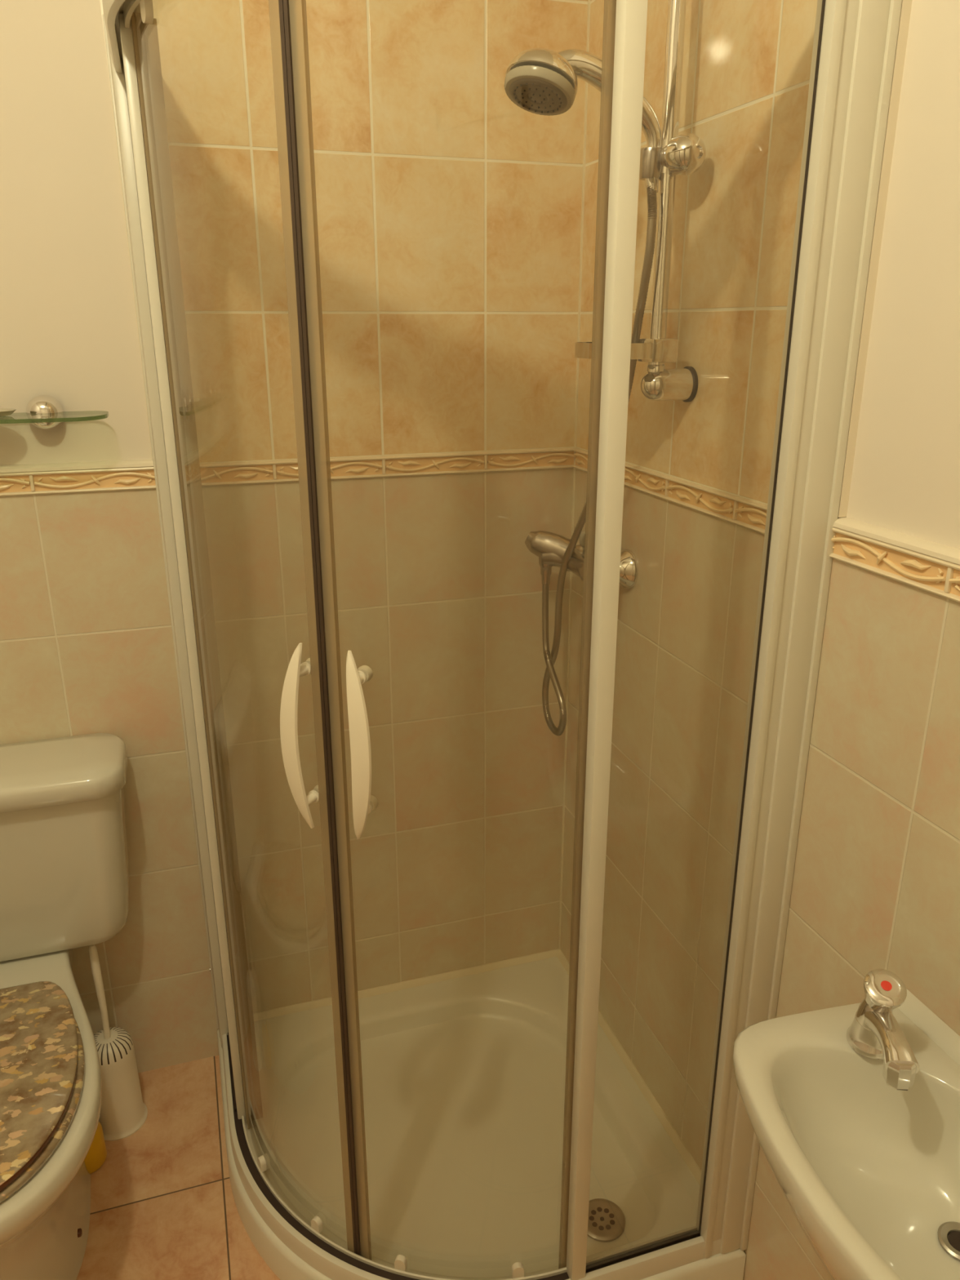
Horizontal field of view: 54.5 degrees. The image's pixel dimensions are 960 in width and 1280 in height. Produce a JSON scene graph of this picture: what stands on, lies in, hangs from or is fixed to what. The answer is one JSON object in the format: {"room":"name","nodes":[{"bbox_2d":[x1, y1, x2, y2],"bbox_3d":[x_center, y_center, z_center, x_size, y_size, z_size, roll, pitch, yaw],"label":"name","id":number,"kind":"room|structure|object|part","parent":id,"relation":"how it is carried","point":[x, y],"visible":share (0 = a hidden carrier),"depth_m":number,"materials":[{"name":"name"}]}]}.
{"room":"bathroom","nodes":[
{"label":"bathroom","id":0,"kind":"room"},
{"bbox_2d":[75,1055,279,1279],"bbox_3d":[-0.218,1.294,1.052,1.870,0.120,2.500,-6,20,-17],"label":"floor","id":1,"kind":"structure","parent":0,"point":[163,1206],"depth_m":1.69,"materials":[{"name":"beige tile"}]},
{"bbox_2d":[0,733,129,1279],"bbox_3d":[-0.786,0.669,1.476,0.492,0.791,0.701,-6,20,-17],"label":"toilet","id":2,"kind":"object","parent":1,"relation":"on","point":[64,886],"visible":1,"depth_m":1.55,"materials":[{"name":"white ceramic"}]},
{"bbox_3d":[-0.752,0.658,1.360,0.304,0.014,0.437,-6,20,-17],"label":"seat lid","id":3,"kind":"part","parent":2,"relation":"part of","materials":[{"name":"plastic"}]},
{"bbox_3d":[-0.749,0.675,1.356,0.320,0.014,0.423,-6,20,-17],"label":"seat","id":4,"kind":"part","parent":2,"relation":"part of","materials":[{"name":"plastic"}]},
{"bbox_3d":[-0.864,0.239,1.583,0.492,0.047,0.197,-6,20,-17],"label":"cistern lid","id":5,"kind":"part","parent":2,"relation":"part of","materials":[{"name":"white ceramic"}]},
{"bbox_2d":[84,1121,106,1173],"bbox_3d":[-0.743,0.930,1.743,0.070,0.124,0.070,-6,20,-17],"label":"bottle","id":6,"kind":"object","parent":1,"relation":"on","point":[96,1155],"visible":0.23,"depth_m":1.73,"materials":[{"name":"plastic"}]},
{"bbox_2d":[93,1026,147,1141],"bbox_3d":[-0.717,0.860,1.824,0.103,0.205,0.103,-6,20,-17],"label":"toilet brush holder","id":7,"kind":"object","parent":1,"relation":"on","point":[123,1111],"visible":0.71,"depth_m":1.80,"materials":[{"name":"white plastic"}]},
{"bbox_2d":[88,944,111,1039],"bbox_3d":[-0.717,0.754,1.788,0.068,0.369,0.068,-6,20,-17],"label":"toilet brush","id":8,"kind":"object","parent":7,"relation":"in","point":[94,958],"visible":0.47,"depth_m":1.76,"materials":[{"name":"white plastic"}]},
{"bbox_2d":[217,948,746,1279],"bbox_3d":[-0.065,0.940,1.764,0.794,0.090,0.794,-6,20,-17],"label":"shower tray","id":9,"kind":"object","parent":1,"relation":"on","point":[464,1077],"visible":0.81,"depth_m":1.79,"materials":[{"name":"white ceramic"}]},
{"bbox_2d":[102,0,902,1279],"bbox_3d":[-0.138,0.073,1.320,1.120,1.862,0.378,9,21,26],"label":"shower enclosure","id":10,"kind":"object","parent":9,"relation":"on","point":[855,42],"visible":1,"depth_m":1.19,"materials":[{"name":"white metal"}]},
{"bbox_3d":[-0.143,-0.744,1.034,1.054,0.050,0.361,9,21,26],"label":"rail","id":11,"kind":"part","parent":10,"relation":"part of","materials":[{"name":"white metal"}]},
{"bbox_3d":[-0.444,0.056,1.450,0.015,1.768,0.024,-6,20,-17],"label":"post","id":12,"kind":"part","parent":10,"relation":"part of","materials":[{"name":"white metal"}]},
{"bbox_2d":[131,0,356,1253],"bbox_3d":[-0.324,0.104,1.312,0.064,1.768,0.367,-15,24,-36],"label":"shower door","id":13,"kind":"structure","parent":10,"relation":"attached to","point":[289,701],"depth_m":1.21,"materials":[{"name":"clear glass"}]},
{"bbox_3d":[-0.329,0.105,1.314,0.042,1.762,0.356,-16,24,-38],"label":"glass pane","id":14,"kind":"part","parent":13,"relation":"part of","materials":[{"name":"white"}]},
{"bbox_3d":[-0.235,0.128,1.175,0.035,0.256,0.017,-2,19,-5],"label":"handle","id":15,"kind":"part","parent":13,"relation":"part of","materials":[{"name":"white plastic"}]},
{"bbox_2d":[283,0,524,1278],"bbox_3d":[-0.024,0.153,1.169,0.341,1.768,0.066,0,19,0],"label":"shower door","id":16,"kind":"structure","parent":10,"relation":"attached to","point":[363,802],"depth_m":1.13,"materials":[{"name":"clear glass"}]},
{"bbox_3d":[-0.150,0.139,1.141,0.017,0.256,0.037,-16,24,-38],"label":"handle","id":17,"kind":"part","parent":16,"relation":"part of","materials":[{"name":"white plastic"}]},
{"bbox_3d":[-0.141,0.937,1.606,1.054,0.041,0.361,9,21,26],"label":"rail","id":18,"kind":"part","parent":10,"relation":"part of","materials":[{"name":"white metal"}]},
{"bbox_3d":[0.147,0.154,1.158,0.024,1.768,0.024,-6,20,-17],"label":"post","id":19,"kind":"part","parent":10,"relation":"part of","materials":[{"name":"white metal"}]},
{"bbox_2d":[587,1198,625,1242],"bbox_3d":[0.212,1.004,1.613,0.080,0.006,0.080,-6,20,-17],"label":"drain","id":20,"kind":"object","parent":9,"relation":"in","point":[606,1220],"visible":0.83,"depth_m":1.61,"materials":[{"name":"metal"}]},
{"bbox_2d":[0,0,591,1072],"bbox_3d":[-0.579,-0.267,1.698,1.870,2.420,0.158,-6,20,-17],"label":"wall","id":21,"kind":"structure","parent":0,"point":[445,214],"depth_m":1.68,"materials":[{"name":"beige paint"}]},
{"bbox_2d":[0,394,108,429],"bbox_3d":[-0.879,-0.340,1.428,0.577,0.055,0.140,-6,20,-17],"label":"glass shelf","id":22,"kind":"object","parent":21,"relation":"attached to","point":[43,411],"visible":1,"depth_m":1.49,"materials":[{"name":"clear glass"}]},
{"bbox_2d":[0,408,16,416],"bbox_3d":[-0.782,-0.352,1.448,0.112,0.009,0.084,-6,20,-17],"label":"dish","id":23,"kind":"object","parent":22,"relation":"on","point":[3,411],"visible":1,"depth_m":1.45,"materials":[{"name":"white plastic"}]},
{"bbox_3d":[-0.876,-0.334,1.420,0.577,0.006,0.120,-6,20,-17],"label":"shelf pane","id":24,"kind":"part","parent":22,"relation":"part of","materials":[{"name":"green glass"}]},
{"bbox_2d":[560,0,959,1279],"bbox_3d":[0.601,0.012,0.875,0.158,2.420,2.262,-6,20,-17],"label":"wall","id":25,"kind":"structure","parent":0,"point":[876,884],"depth_m":1.26,"materials":[{"name":"beige tile"}]},
{"bbox_2d":[524,529,638,588],"bbox_3d":[0.177,-0.153,1.712,0.145,0.094,0.216,-6,20,-17],"label":"mixer valve","id":26,"kind":"object","parent":25,"relation":"attached to","point":[550,548],"visible":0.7,"depth_m":1.71,"materials":[{"name":"silver metal"}]},
{"bbox_3d":[0.131,-0.173,1.751,0.096,0.064,0.048,10,21,27],"label":"lever","id":27,"kind":"part","parent":26,"relation":"part of","materials":[{"name":"silver metal"}]},
{"bbox_3d":[0.199,-0.181,1.717,0.034,0.044,0.034,-6,20,-17],"label":"diverter knob","id":28,"kind":"part","parent":26,"relation":"part of","materials":[{"name":"silver metal"}]},
{"bbox_2d":[540,177,658,735],"bbox_3d":[0.181,-0.248,1.585,0.050,0.969,0.342,-6,20,-17],"label":"shower hose","id":29,"kind":"object","parent":26,"relation":"attached to","point":[651,184],"visible":0.77,"depth_m":1.70,"materials":[{"name":"silver metal"}]},
{"bbox_2d":[639,0,706,402],"bbox_3d":[0.275,-0.685,1.285,0.100,0.697,0.085,-6,20,-17],"label":"riser rail","id":30,"kind":"object","parent":25,"relation":"attached to","point":[683,154],"visible":0.98,"depth_m":1.30,"materials":[{"name":"silver metal"}]},
{"bbox_2d":[504,48,661,147],"bbox_3d":[0.143,-0.713,1.249,0.228,0.136,0.097,-6,20,-17],"label":"handheld shower","id":31,"kind":"object","parent":30,"relation":"attached to","point":[539,81],"visible":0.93,"depth_m":1.21,"materials":[{"name":"silver metal"}]},
{"bbox_3d":[0.077,-0.714,1.223,0.080,0.031,0.082,-6,20,-17],"label":"spray plate","id":32,"kind":"part","parent":31,"relation":"part of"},
{"bbox_2d":[574,337,678,362],"bbox_3d":[0.216,-0.432,1.387,0.132,0.034,0.117,-6,20,-17],"label":"soap dish","id":33,"kind":"object","parent":30,"relation":"attached to","point":[648,349],"visible":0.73,"depth_m":1.36,"materials":[{"name":"clear plastic"}]},
{"bbox_3d":[0.284,-0.664,1.273,0.052,0.052,0.041,-13,23,-33],"label":"clamp knob","id":34,"kind":"part","parent":30,"relation":"part of","materials":[{"name":"silver metal"}]},
{"bbox_2d":[733,988,959,1279],"bbox_3d":[0.434,0.666,0.926,0.275,0.379,0.464,-6,20,-17],"label":"basin","id":35,"kind":"object","parent":25,"relation":"attached to","point":[868,1170],"visible":0.94,"depth_m":0.98,"materials":[{"name":"white ceramic"}]},
{"bbox_2d":[846,968,919,1090],"bbox_3d":[0.432,0.411,0.982,0.051,0.095,0.120,0,19,0],"label":"tap","id":36,"kind":"object","parent":35,"relation":"on","point":[874,1032],"visible":1,"depth_m":0.98,"materials":[{"name":"silver metal"}]},
{"bbox_3d":[0.430,0.380,0.994,0.043,0.044,0.044,-6,20,-17],"label":"turning knob","id":37,"kind":"part","parent":36,"relation":"part of","materials":[{"name":"silver metal"}]}
]}

